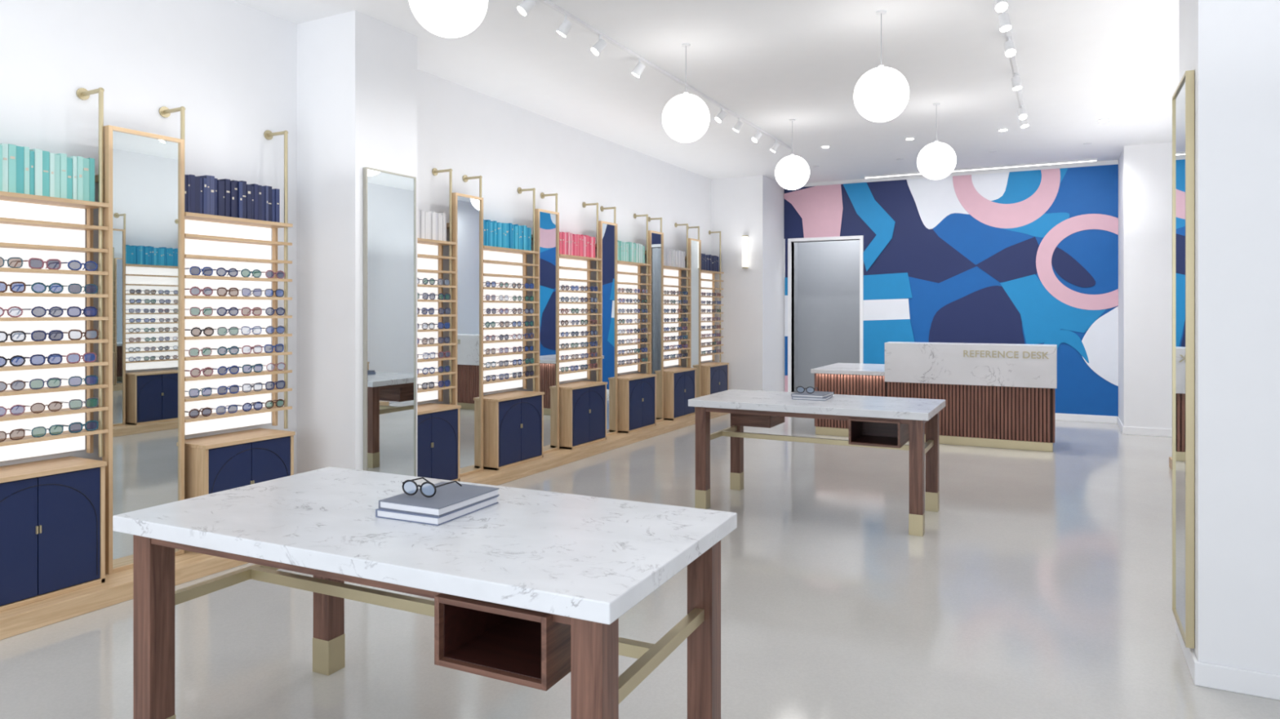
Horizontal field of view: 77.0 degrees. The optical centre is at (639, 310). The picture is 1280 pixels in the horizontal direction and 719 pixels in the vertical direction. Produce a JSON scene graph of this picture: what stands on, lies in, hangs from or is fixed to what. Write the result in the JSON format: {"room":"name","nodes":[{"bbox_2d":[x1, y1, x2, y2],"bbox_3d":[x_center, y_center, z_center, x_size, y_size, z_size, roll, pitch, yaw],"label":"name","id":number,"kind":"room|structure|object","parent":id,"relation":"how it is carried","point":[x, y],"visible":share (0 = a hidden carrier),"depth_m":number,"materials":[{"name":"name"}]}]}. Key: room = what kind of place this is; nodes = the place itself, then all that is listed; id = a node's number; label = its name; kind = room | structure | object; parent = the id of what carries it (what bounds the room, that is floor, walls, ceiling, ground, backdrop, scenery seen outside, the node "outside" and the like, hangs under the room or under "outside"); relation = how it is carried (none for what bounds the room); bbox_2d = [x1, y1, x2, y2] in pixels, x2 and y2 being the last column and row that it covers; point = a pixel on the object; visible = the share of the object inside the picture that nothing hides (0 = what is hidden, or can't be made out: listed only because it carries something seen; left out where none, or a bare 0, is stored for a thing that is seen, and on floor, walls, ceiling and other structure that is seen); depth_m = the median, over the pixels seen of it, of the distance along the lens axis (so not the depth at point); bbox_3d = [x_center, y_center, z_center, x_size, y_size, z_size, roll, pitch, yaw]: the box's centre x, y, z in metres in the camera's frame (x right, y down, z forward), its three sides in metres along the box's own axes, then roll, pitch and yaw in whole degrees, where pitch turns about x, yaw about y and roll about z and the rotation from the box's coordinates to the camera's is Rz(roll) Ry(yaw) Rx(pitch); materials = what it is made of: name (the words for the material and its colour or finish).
{"room":"shop","nodes":[
{"label":"shop","id":0,"kind":"room"},
{"bbox_2d":[0,0,711,475],"bbox_3d":[-2.175,-0.260,6.892,0.200,3.720,16.200,0,0,28],"label":"wall","id":1,"kind":"structure","parent":0,"point":[232,65],"depth_m":5.62,"materials":[{"name":"paint"}]},
{"bbox_2d":[297,10,417,476],"bbox_3d":[-2.135,-0.260,6.104,0.600,3.720,0.620,0,0,28],"label":"wall pillar","id":2,"kind":"structure","parent":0,"point":[357,71],"depth_m":5.84,"materials":[{"name":"paint"}]},
{"bbox_2d":[363,167,416,476],"bbox_3d":[-1.849,0.230,5.965,0.032,2.500,0.500,0,0,28],"label":"mirror","id":3,"kind":"object","parent":2,"relation":"attached to","point":[389,198],"visible":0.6,"depth_m":5.93,"materials":[{"name":"silver metal"}]},
{"bbox_2d":[0,413,1279,718],"bbox_3d":[1.244,1.675,6.233,6.870,0.150,18.600,0,0,28],"label":"floor","id":4,"kind":"structure","parent":0,"point":[1039,585],"depth_m":4.17,"materials":[{"name":"concrete"}]},
{"bbox_2d":[0,456,106,612],"bbox_3d":[-3.249,1.167,4.223,0.362,0.665,0.663,0,0,28],"label":"storage cabinet","id":5,"kind":"object","parent":4,"relation":"on","point":[52,511],"visible":1,"depth_m":4.20,"materials":[{"name":"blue wood"}]},
{"bbox_2d":[0,87,108,461],"bbox_3d":[-3.295,-0.226,4.264,0.242,2.117,0.829,0,0,28],"label":"display shelf","id":6,"kind":"object","parent":5,"relation":"on","point":[45,228],"visible":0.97,"depth_m":4.42,"materials":[{"name":"white"}]},
{"bbox_2d":[0,143,94,201],"bbox_3d":[-3.315,-0.736,4.272,0.146,0.258,0.721,0,0,28],"label":"books","id":7,"kind":"object","parent":6,"relation":"in","point":[23,170],"visible":0.78,"depth_m":4.34,"materials":[{"name":"teal paper"}]},
{"bbox_2d":[0,257,98,442],"bbox_3d":[-3.277,0.201,4.254,0.152,0.953,0.720,0,0,28],"label":"eyeglasses","id":8,"kind":"object","parent":6,"relation":"in","point":[12,262],"visible":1,"depth_m":4.32,"materials":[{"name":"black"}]},
{"bbox_2d":[0,550,248,639],"bbox_3d":[-3.338,1.550,3.940,0.467,0.100,4.290,0,0,28],"label":"plinth","id":9,"kind":"object","parent":4,"relation":"on","point":[117,587],"visible":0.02,"depth_m":4.29,"materials":[{"name":"brown wood"}]},
{"bbox_2d":[94,124,184,574],"bbox_3d":[-3.013,0.225,4.816,0.232,2.549,0.445,0,0,28],"label":"framed mirror","id":10,"kind":"object","parent":4,"relation":"on","point":[144,172],"visible":0.8,"depth_m":4.74,"materials":[{"name":"brown wood"}]},
{"bbox_2d":[184,428,295,499],"bbox_3d":[-2.677,1.167,5.318,0.362,0.665,0.653,0,0,28],"label":"storage cabinet","id":11,"kind":"object","parent":4,"relation":"on","point":[213,464],"visible":0.58,"depth_m":5.16,"materials":[{"name":"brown wood"}]},
{"bbox_2d":[159,106,293,435],"bbox_3d":[-2.723,-0.226,5.359,0.242,2.117,0.819,0,0,28],"label":"display shelf","id":12,"kind":"object","parent":11,"relation":"on","point":[213,242],"visible":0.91,"depth_m":5.42,"materials":[{"name":"white"}]},
{"bbox_2d":[184,174,279,222],"bbox_3d":[-2.747,-0.737,5.359,0.146,0.260,0.694,0,0,28],"label":"books","id":13,"kind":"object","parent":12,"relation":"in","point":[203,194],"visible":0.74,"depth_m":5.31,"materials":[{"name":"blue paper"}]},
{"bbox_2d":[184,266,285,417],"bbox_3d":[-2.705,0.201,5.349,0.152,0.953,0.715,0,0,28],"label":"eyeglasses","id":14,"kind":"object","parent":12,"relation":"in","point":[194,270],"visible":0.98,"depth_m":5.27,"materials":[{"name":"brown plastic"}]},
{"bbox_2d":[112,466,737,718],"bbox_3d":[-0.751,1.160,2.841,1.965,0.880,0.980,0,0,25],"label":"display table","id":15,"kind":"object","parent":4,"relation":"on","point":[532,588],"visible":0.94,"depth_m":2.57,"materials":[{"name":"white stone"}]},
{"bbox_2d":[375,495,498,525],"bbox_3d":[-0.724,0.706,2.900,0.270,0.027,0.350,0,0,25],"label":"hardcover book","id":16,"kind":"object","parent":15,"relation":"on","point":[380,513],"visible":0.52,"depth_m":2.77,"materials":[{"name":"paper"}]},
{"bbox_2d":[378,481,499,516],"bbox_3d":[-0.719,0.678,2.909,0.277,0.027,0.354,0,0,28],"label":"hardcover book","id":17,"kind":"object","parent":16,"relation":"on","point":[451,497],"visible":0.93,"depth_m":2.84,"materials":[{"name":"paper"}]},
{"bbox_2d":[401,477,462,497],"bbox_3d":[-0.755,0.634,2.926,0.158,0.056,0.156,0,0,24],"label":"eyeglasses","id":18,"kind":"object","parent":17,"relation":"on","point":[411,480],"visible":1,"depth_m":2.86,"materials":[{"name":"black plastic"}]},
{"bbox_2d":[417,403,461,481],"bbox_3d":[-1.893,1.167,6.818,0.362,0.665,0.718,0,0,28],"label":"storage cabinet","id":19,"kind":"object","parent":4,"relation":"on","point":[437,424],"visible":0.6,"depth_m":6.82,"materials":[{"name":"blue wood"}]},
{"bbox_2d":[417,168,456,403],"bbox_3d":[-1.939,-0.226,6.859,0.242,2.117,0.884,0,0,28],"label":"display shelf","id":20,"kind":"object","parent":19,"relation":"on","point":[430,257],"visible":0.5,"depth_m":7.14,"materials":[{"name":"white"}]},
{"bbox_2d":[417,209,446,240],"bbox_3d":[-1.959,-0.737,6.866,0.145,0.260,0.774,0,0,28],"label":"books","id":21,"kind":"object","parent":20,"relation":"in","point":[432,225],"visible":0.25,"depth_m":7.01,"materials":[{"name":"white paper"}]},
{"bbox_2d":[417,277,450,389],"bbox_3d":[-1.921,0.201,6.849,0.152,0.953,0.763,0,0,28],"label":"eyeglasses","id":22,"kind":"object","parent":20,"relation":"in","point":[425,295],"visible":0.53,"depth_m":7.00,"materials":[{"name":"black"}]},
{"bbox_2d":[446,192,483,476],"bbox_3d":[-1.657,0.225,7.408,0.232,2.549,0.387,0,0,28],"label":"framed mirror","id":23,"kind":"object","parent":4,"relation":"on","point":[467,210],"visible":0.78,"depth_m":7.36,"materials":[{"name":"brown wood"}]},
{"bbox_2d":[483,390,544,470],"bbox_3d":[-1.309,1.167,7.934,0.362,0.665,0.768,0,0,28],"label":"storage cabinet","id":24,"kind":"object","parent":4,"relation":"on","point":[513,420],"visible":0.91,"depth_m":7.74,"materials":[{"name":"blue wood"}]},
{"bbox_2d":[462,174,538,392],"bbox_3d":[-1.355,-0.226,7.976,0.242,2.117,0.934,0,0,28],"label":"display shelf","id":25,"kind":"object","parent":24,"relation":"on","point":[503,264],"visible":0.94,"depth_m":8.10,"materials":[{"name":"white"}]},
{"bbox_2d":[483,218,531,250],"bbox_3d":[-1.373,-0.736,7.987,0.145,0.259,0.834,0,0,28],"label":"books","id":26,"kind":"object","parent":25,"relation":"in","point":[505,235],"visible":0.71,"depth_m":7.95,"materials":[{"name":"blue paper"}]},
{"bbox_2d":[483,280,533,381],"bbox_3d":[-1.337,0.200,7.966,0.152,0.952,0.803,0,0,28],"label":"eyeglasses","id":27,"kind":"object","parent":25,"relation":"in","point":[501,363],"visible":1,"depth_m":7.90,"materials":[{"name":"black plastic"}]},
{"bbox_2d":[531,208,559,453],"bbox_3d":[-1.062,0.225,8.547,0.232,2.549,0.387,0,0,28],"label":"framed mirror","id":28,"kind":"object","parent":4,"relation":"on","point":[547,222],"visible":0.75,"depth_m":8.50,"materials":[{"name":"brown wood"}]},
{"bbox_2d":[559,381,607,449],"bbox_3d":[-0.714,1.167,9.073,0.362,0.665,0.768,0,0,28],"label":"storage cabinet","id":29,"kind":"object","parent":4,"relation":"on","point":[582,404],"visible":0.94,"depth_m":8.86,"materials":[{"name":"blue wood"}]},
{"bbox_2d":[540,192,601,382],"bbox_3d":[-0.760,-0.226,9.114,0.242,2.117,0.934,0,0,28],"label":"display shelf","id":30,"kind":"object","parent":29,"relation":"on","point":[574,270],"visible":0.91,"depth_m":9.25,"materials":[{"name":"white wood"}]},
{"bbox_2d":[559,231,595,257],"bbox_3d":[-0.778,-0.737,9.125,0.146,0.259,0.833,0,0,28],"label":"books","id":31,"kind":"object","parent":30,"relation":"in","point":[571,244],"visible":0.78,"depth_m":9.12,"materials":[{"name":"pink paper"}]},
{"bbox_2d":[559,284,597,372],"bbox_3d":[-0.741,0.201,9.106,0.152,0.953,0.797,0,0,28],"label":"eyeglasses","id":32,"kind":"object","parent":30,"relation":"in","point":[562,286],"visible":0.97,"depth_m":9.04,"materials":[{"name":"grey plastic"}]},
{"bbox_2d":[459,412,728,485],"bbox_3d":[-0.344,1.550,9.668,0.467,0.100,7.347,0,0,28],"label":"plinth","id":33,"kind":"object","parent":4,"relation":"on","point":[560,457],"visible":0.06,"depth_m":8.53,"materials":[{"name":"brown wood"}]},
{"bbox_2d":[595,221,617,435],"bbox_3d":[-0.467,0.225,9.686,0.232,2.549,0.387,0,0,28],"label":"framed mirror","id":34,"kind":"object","parent":4,"relation":"on","point":[607,231],"visible":0.71,"depth_m":9.64,"materials":[{"name":"brown wood"}]},
{"bbox_2d":[617,373,657,433],"bbox_3d":[-0.118,1.167,10.212,0.362,0.665,0.768,0,0,28],"label":"storage cabinet","id":35,"kind":"object","parent":4,"relation":"on","point":[636,393],"visible":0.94,"depth_m":10.01,"materials":[{"name":"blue wood"}]},
{"bbox_2d":[600,205,651,373],"bbox_3d":[-0.165,-0.226,10.253,0.242,2.117,0.934,0,0,28],"label":"display shelf","id":36,"kind":"object","parent":35,"relation":"on","point":[628,273],"visible":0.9,"depth_m":10.40,"materials":[{"name":"white"}]},
{"bbox_2d":[617,240,644,263],"bbox_3d":[-0.185,-0.736,10.258,0.146,0.259,0.819,0,0,28],"label":"books","id":37,"kind":"object","parent":36,"relation":"in","point":[626,251],"visible":0.62,"depth_m":10.23,"materials":[{"name":"teal paper"}]},
{"bbox_2d":[617,288,647,364],"bbox_3d":[-0.146,0.200,10.243,0.152,0.952,0.801,0,0,28],"label":"eyeglasses","id":38,"kind":"object","parent":36,"relation":"in","point":[620,290],"visible":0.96,"depth_m":10.18,"materials":[{"name":"grey plastic"}]},
{"bbox_2d":[644,230,663,422],"bbox_3d":[0.129,0.225,10.825,0.232,2.549,0.387,0,0,28],"label":"framed mirror","id":39,"kind":"object","parent":4,"relation":"on","point":[655,239],"visible":0.65,"depth_m":10.79,"materials":[{"name":"brown wood"}]},
{"bbox_2d":[663,367,696,420],"bbox_3d":[0.477,1.167,11.351,0.362,0.665,0.768,0,0,28],"label":"storage cabinet","id":40,"kind":"object","parent":4,"relation":"on","point":[679,383],"visible":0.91,"depth_m":11.12,"materials":[{"name":"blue wood"}]},
{"bbox_2d":[648,217,691,367],"bbox_3d":[0.431,-0.226,11.392,0.242,2.117,0.934,0,0,28],"label":"display shelf","id":41,"kind":"object","parent":40,"relation":"on","point":[673,277],"visible":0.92,"depth_m":11.56,"materials":[{"name":"white"}]},
{"bbox_2d":[663,248,684,267],"bbox_3d":[0.411,-0.735,11.400,0.145,0.256,0.827,0,0,28],"label":"books","id":42,"kind":"object","parent":41,"relation":"in","point":[673,258],"visible":0.51,"depth_m":11.38,"materials":[{"name":"white paper"}]},
{"bbox_2d":[663,290,688,359],"bbox_3d":[0.449,0.200,11.382,0.152,0.952,0.801,0,0,28],"label":"eyeglasses","id":43,"kind":"object","parent":41,"relation":"in","point":[677,292],"visible":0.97,"depth_m":11.37,"materials":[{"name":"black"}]},
{"bbox_2d":[684,238,701,397],"bbox_3d":[0.724,0.225,11.963,0.232,2.549,0.387,0,0,28],"label":"framed mirror","id":44,"kind":"object","parent":4,"relation":"on","point":[694,245],"visible":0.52,"depth_m":11.92,"materials":[{"name":"brown wood"}]},
{"bbox_2d":[701,362,728,396],"bbox_3d":[1.072,1.167,12.489,0.362,0.665,0.768,0,0,28],"label":"storage cabinet","id":45,"kind":"object","parent":4,"relation":"on","point":[714,375],"visible":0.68,"depth_m":12.25,"materials":[{"name":"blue wood"}]},
{"bbox_2d":[688,226,724,362],"bbox_3d":[1.026,-0.226,12.530,0.242,2.117,0.934,0,0,28],"label":"display shelf","id":46,"kind":"object","parent":45,"relation":"on","point":[706,275],"visible":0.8,"depth_m":12.73,"materials":[{"name":"white"}]},
{"bbox_2d":[701,253,719,271],"bbox_3d":[1.008,-0.737,12.542,0.146,0.260,0.834,0,0,28],"label":"books","id":47,"kind":"object","parent":46,"relation":"in","point":[708,262],"visible":0.67,"depth_m":12.57,"materials":[{"name":"blue paper"}]},
{"bbox_2d":[701,292,720,355],"bbox_3d":[1.045,0.201,12.522,0.152,0.953,0.800,0,0,28],"label":"eyeglasses","id":48,"kind":"object","parent":46,"relation":"in","point":[714,294],"visible":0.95,"depth_m":12.51,"materials":[{"name":"blue"}]},
{"bbox_2d":[688,389,946,536],"bbox_3d":[1.423,1.160,6.478,1.840,0.880,0.960,0,0,28],"label":"display table","id":49,"kind":"object","parent":4,"relation":"on","point":[873,421],"visible":0.99,"depth_m":6.31,"materials":[{"name":"brown wood"}]},
{"bbox_2d":[791,395,832,400],"bbox_3d":[1.416,0.710,6.594,0.270,0.020,0.330,0,0,24],"label":"hardcover book","id":50,"kind":"object","parent":49,"relation":"on","point":[831,396],"visible":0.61,"depth_m":6.45,"materials":[{"name":"paper"}]},
{"bbox_2d":[791,390,834,398],"bbox_3d":[1.416,0.689,6.594,0.271,0.020,0.329,0,0,28],"label":"hardcover book","id":51,"kind":"object","parent":50,"relation":"on","point":[818,394],"visible":0.89,"depth_m":6.52,"materials":[{"name":"paper"}]},
{"bbox_2d":[795,386,817,393],"bbox_3d":[1.373,0.648,6.609,0.158,0.056,0.156,0,0,24],"label":"eyeglasses","id":52,"kind":"object","parent":51,"relation":"on","point":[798,386],"visible":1,"depth_m":6.54,"materials":[{"name":"black plastic"}]},
{"bbox_2d":[810,342,1057,452],"bbox_3d":[3.763,1.000,10.316,2.836,1.200,1.485,0,0,28],"label":"desk","id":53,"kind":"object","parent":4,"relation":"on","point":[996,395],"visible":0.86,"depth_m":9.46,"materials":[{"name":"brown wood"}]},
{"bbox_2d":[810,342,1057,388],"bbox_3d":[3.765,0.640,10.320,2.810,0.480,1.460,0,0,28],"label":"countertop","id":54,"kind":"structure","parent":53,"relation":"on","point":[923,362],"depth_m":9.49,"materials":[{"name":"white stone"}]},
{"bbox_2d":[1168,457,1172,470],"bbox_3d":[4.447,1.550,5.904,0.452,0.100,5.015,0,0,28],"label":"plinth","id":55,"kind":"object","parent":4,"relation":"on","point":[1170,458],"visible":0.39,"depth_m":8.13,"materials":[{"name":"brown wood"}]},
{"bbox_2d":[232,0,1178,183],"bbox_3d":[1.244,-2.195,6.233,6.870,0.150,18.600,0,0,28],"label":"ceiling","id":56,"kind":"structure","parent":0,"point":[770,63],"depth_m":7.08,"materials":[{"name":"paint"}]},
{"bbox_2d":[408,0,488,38],"bbox_3d":[-0.935,-1.730,3.931,0.380,0.780,0.380,0,0,28],"label":"globe pendant light","id":57,"kind":"object","parent":56,"relation":"hanging from","point":[451,19],"visible":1,"depth_m":3.84,"materials":[{"name":"white glass"}]},
{"bbox_2d":[517,0,791,152],"bbox_3d":[-0.270,-2.033,6.235,0.115,0.175,9.600,0,0,28],"label":"track light","id":58,"kind":"object","parent":56,"relation":"attached to","point":[526,6],"visible":1,"depth_m":6.67,"materials":[{"name":"white metal"}]},
{"bbox_2d":[662,43,710,142],"bbox_3d":[0.366,-1.730,6.421,0.380,0.780,0.380,0,0,28],"label":"globe pendant light","id":59,"kind":"object","parent":56,"relation":"hanging from","point":[686,117],"visible":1,"depth_m":6.29,"materials":[{"name":"white glass"}]},
{"bbox_2d":[774,119,809,190],"bbox_3d":[1.696,-1.730,8.964,0.380,0.780,0.380,0,0,28],"label":"globe pendant light","id":60,"kind":"object","parent":56,"relation":"hanging from","point":[792,172],"visible":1,"depth_m":8.84,"materials":[{"name":"white glass"}]},
{"bbox_2d":[853,9,909,122],"bbox_3d":[1.714,-1.730,5.717,0.380,0.780,0.380,0,0,28],"label":"globe pendant light","id":61,"kind":"object","parent":56,"relation":"hanging from","point":[882,93],"visible":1,"depth_m":5.59,"materials":[{"name":"white glass"}]},
{"bbox_2d":[864,171,921,178],"bbox_3d":[3.895,-2.103,12.442,0.849,0.032,0.247,0,0,28],"label":"recessed light","id":62,"kind":"object","parent":56,"relation":"in","point":[908,173],"depth_m":12.51,"materials":[{"name":"white plastic"}]},
{"bbox_2d":[904,137,915,140],"bbox_3d":[3.333,-2.115,9.937,0.120,0.011,0.120,0,0,28],"label":"recessed light","id":63,"kind":"object","parent":56,"relation":"in","point":[909,138],"visible":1,"depth_m":9.93,"materials":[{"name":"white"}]},
{"bbox_2d":[916,102,956,179],"bbox_3d":[3.043,-1.730,8.260,0.380,0.780,0.380,0,0,28],"label":"globe pendant light","id":64,"kind":"object","parent":56,"relation":"hanging from","point":[937,160],"visible":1,"depth_m":8.13,"materials":[{"name":"white glass"}]},
{"bbox_2d":[997,128,1008,131],"bbox_3d":[4.263,-2.115,9.450,0.120,0.011,0.120,0,0,28],"label":"recessed light","id":65,"kind":"object","parent":56,"relation":"in","point":[1003,129],"visible":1,"depth_m":9.43,"materials":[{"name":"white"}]},
{"bbox_2d":[994,0,1028,128],"bbox_3d":[2.125,-2.033,4.813,0.087,0.175,9.300,0,0,28],"label":"track light","id":66,"kind":"object","parent":56,"relation":"attached to","point":[1001,6],"visible":1,"depth_m":6.17,"materials":[{"name":"white metal"}]},
{"bbox_2d":[951,158,1097,172],"bbox_3d":[5.498,-2.103,11.603,1.895,0.032,0.249,0,0,28],"label":"recessed light","id":67,"kind":"object","parent":56,"relation":"in","point":[995,167],"depth_m":11.64,"materials":[{"name":"white plastic"}]},
{"bbox_2d":[711,175,783,391],"bbox_3d":[1.797,-0.260,13.335,0.870,3.720,1.100,0,0,28],"label":"wall","id":68,"kind":"structure","parent":0,"point":[752,317],"depth_m":12.86,"materials":[{"name":"paint"}]},
{"bbox_2d":[742,235,748,268],"bbox_3d":[1.665,-0.920,12.724,0.096,0.520,0.101,0,0,28],"label":"wall sconce","id":69,"kind":"object","parent":68,"relation":"attached to","point":[744,237],"visible":1,"depth_m":12.68,"materials":[{"name":"white glass"}]},
{"bbox_2d":[794,240,859,392],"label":"door","id":70,"kind":"structure","parent":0,"point":[827,273],"depth_m":14.72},
{"bbox_2d":[783,160,1118,416],"bbox_3d":[4.563,-0.260,12.580,6.870,3.720,0.175,0,0,28],"label":"wall","id":71,"kind":"structure","parent":0,"point":[1026,257],"depth_m":12.12,"materials":[{"name":"blue paint"}]},
{"bbox_2d":[787,235,863,392],"bbox_3d":[3.087,0.198,13.352,1.250,2.805,0.195,0,0,28],"label":"trim","id":72,"kind":"structure","parent":71,"relation":"attached to","point":[790,246],"depth_m":13.53,"materials":[{"name":"white"}]},
{"bbox_2d":[1055,413,1117,423],"bbox_3d":[5.178,1.550,12.177,3.515,0.100,0.020,0,0,28],"label":"baseboard","id":73,"kind":"structure","parent":71,"relation":"attached to","point":[1059,416],"depth_m":11.53,"materials":[{"name":"white paint"}]},
{"bbox_2d":[1118,142,1172,429],"bbox_3d":[6.822,-0.260,10.708,0.730,3.720,1.100,0,0,28],"label":"wall","id":74,"kind":"structure","parent":0,"point":[1144,171],"depth_m":10.28,"materials":[{"name":"paint"}]},
{"bbox_2d":[1116,416,1123,433],"bbox_3d":[6.492,1.550,10.880,0.015,0.100,1.100,0,0,28],"label":"baseboard","id":75,"kind":"structure","parent":74,"relation":"attached to","point":[1119,423],"depth_m":10.89,"materials":[{"name":"white"}]},
{"bbox_2d":[1122,426,1172,437],"bbox_3d":[6.557,1.550,10.217,0.745,0.100,0.015,0,0,28],"label":"baseboard","id":76,"kind":"structure","parent":74,"relation":"attached to","point":[1126,430],"depth_m":10.26,"materials":[{"name":"white paint"}]},
{"bbox_2d":[1175,621,1197,683],"bbox_3d":[2.523,1.550,3.719,0.015,0.100,0.630,0,0,28],"label":"baseboard","id":77,"kind":"structure","parent":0,"point":[1188,653],"depth_m":3.58,"materials":[{"name":"white paint"}]},
{"bbox_2d":[1178,0,1279,675],"bbox_3d":[2.942,-0.260,3.501,0.930,3.720,0.630,0,0,28],"label":"wall","id":78,"kind":"structure","parent":0,"point":[1232,47],"depth_m":3.38,"materials":[{"name":"paint"}]},
{"bbox_2d":[1172,70,1194,648],"bbox_3d":[2.523,0.215,3.742,0.032,2.530,0.490,0,0,28],"label":"mirror","id":79,"kind":"object","parent":78,"relation":"attached to","point":[1183,99],"visible":1,"depth_m":3.68,"materials":[{"name":"beige metal"}]},
{"bbox_2d":[1194,661,1279,700],"bbox_3d":[2.785,1.550,3.218,0.945,0.100,0.015,0,0,28],"label":"baseboard","id":80,"kind":"structure","parent":78,"relation":"attached to","point":[1264,685],"depth_m":3.36,"materials":[{"name":"white"}]}
]}

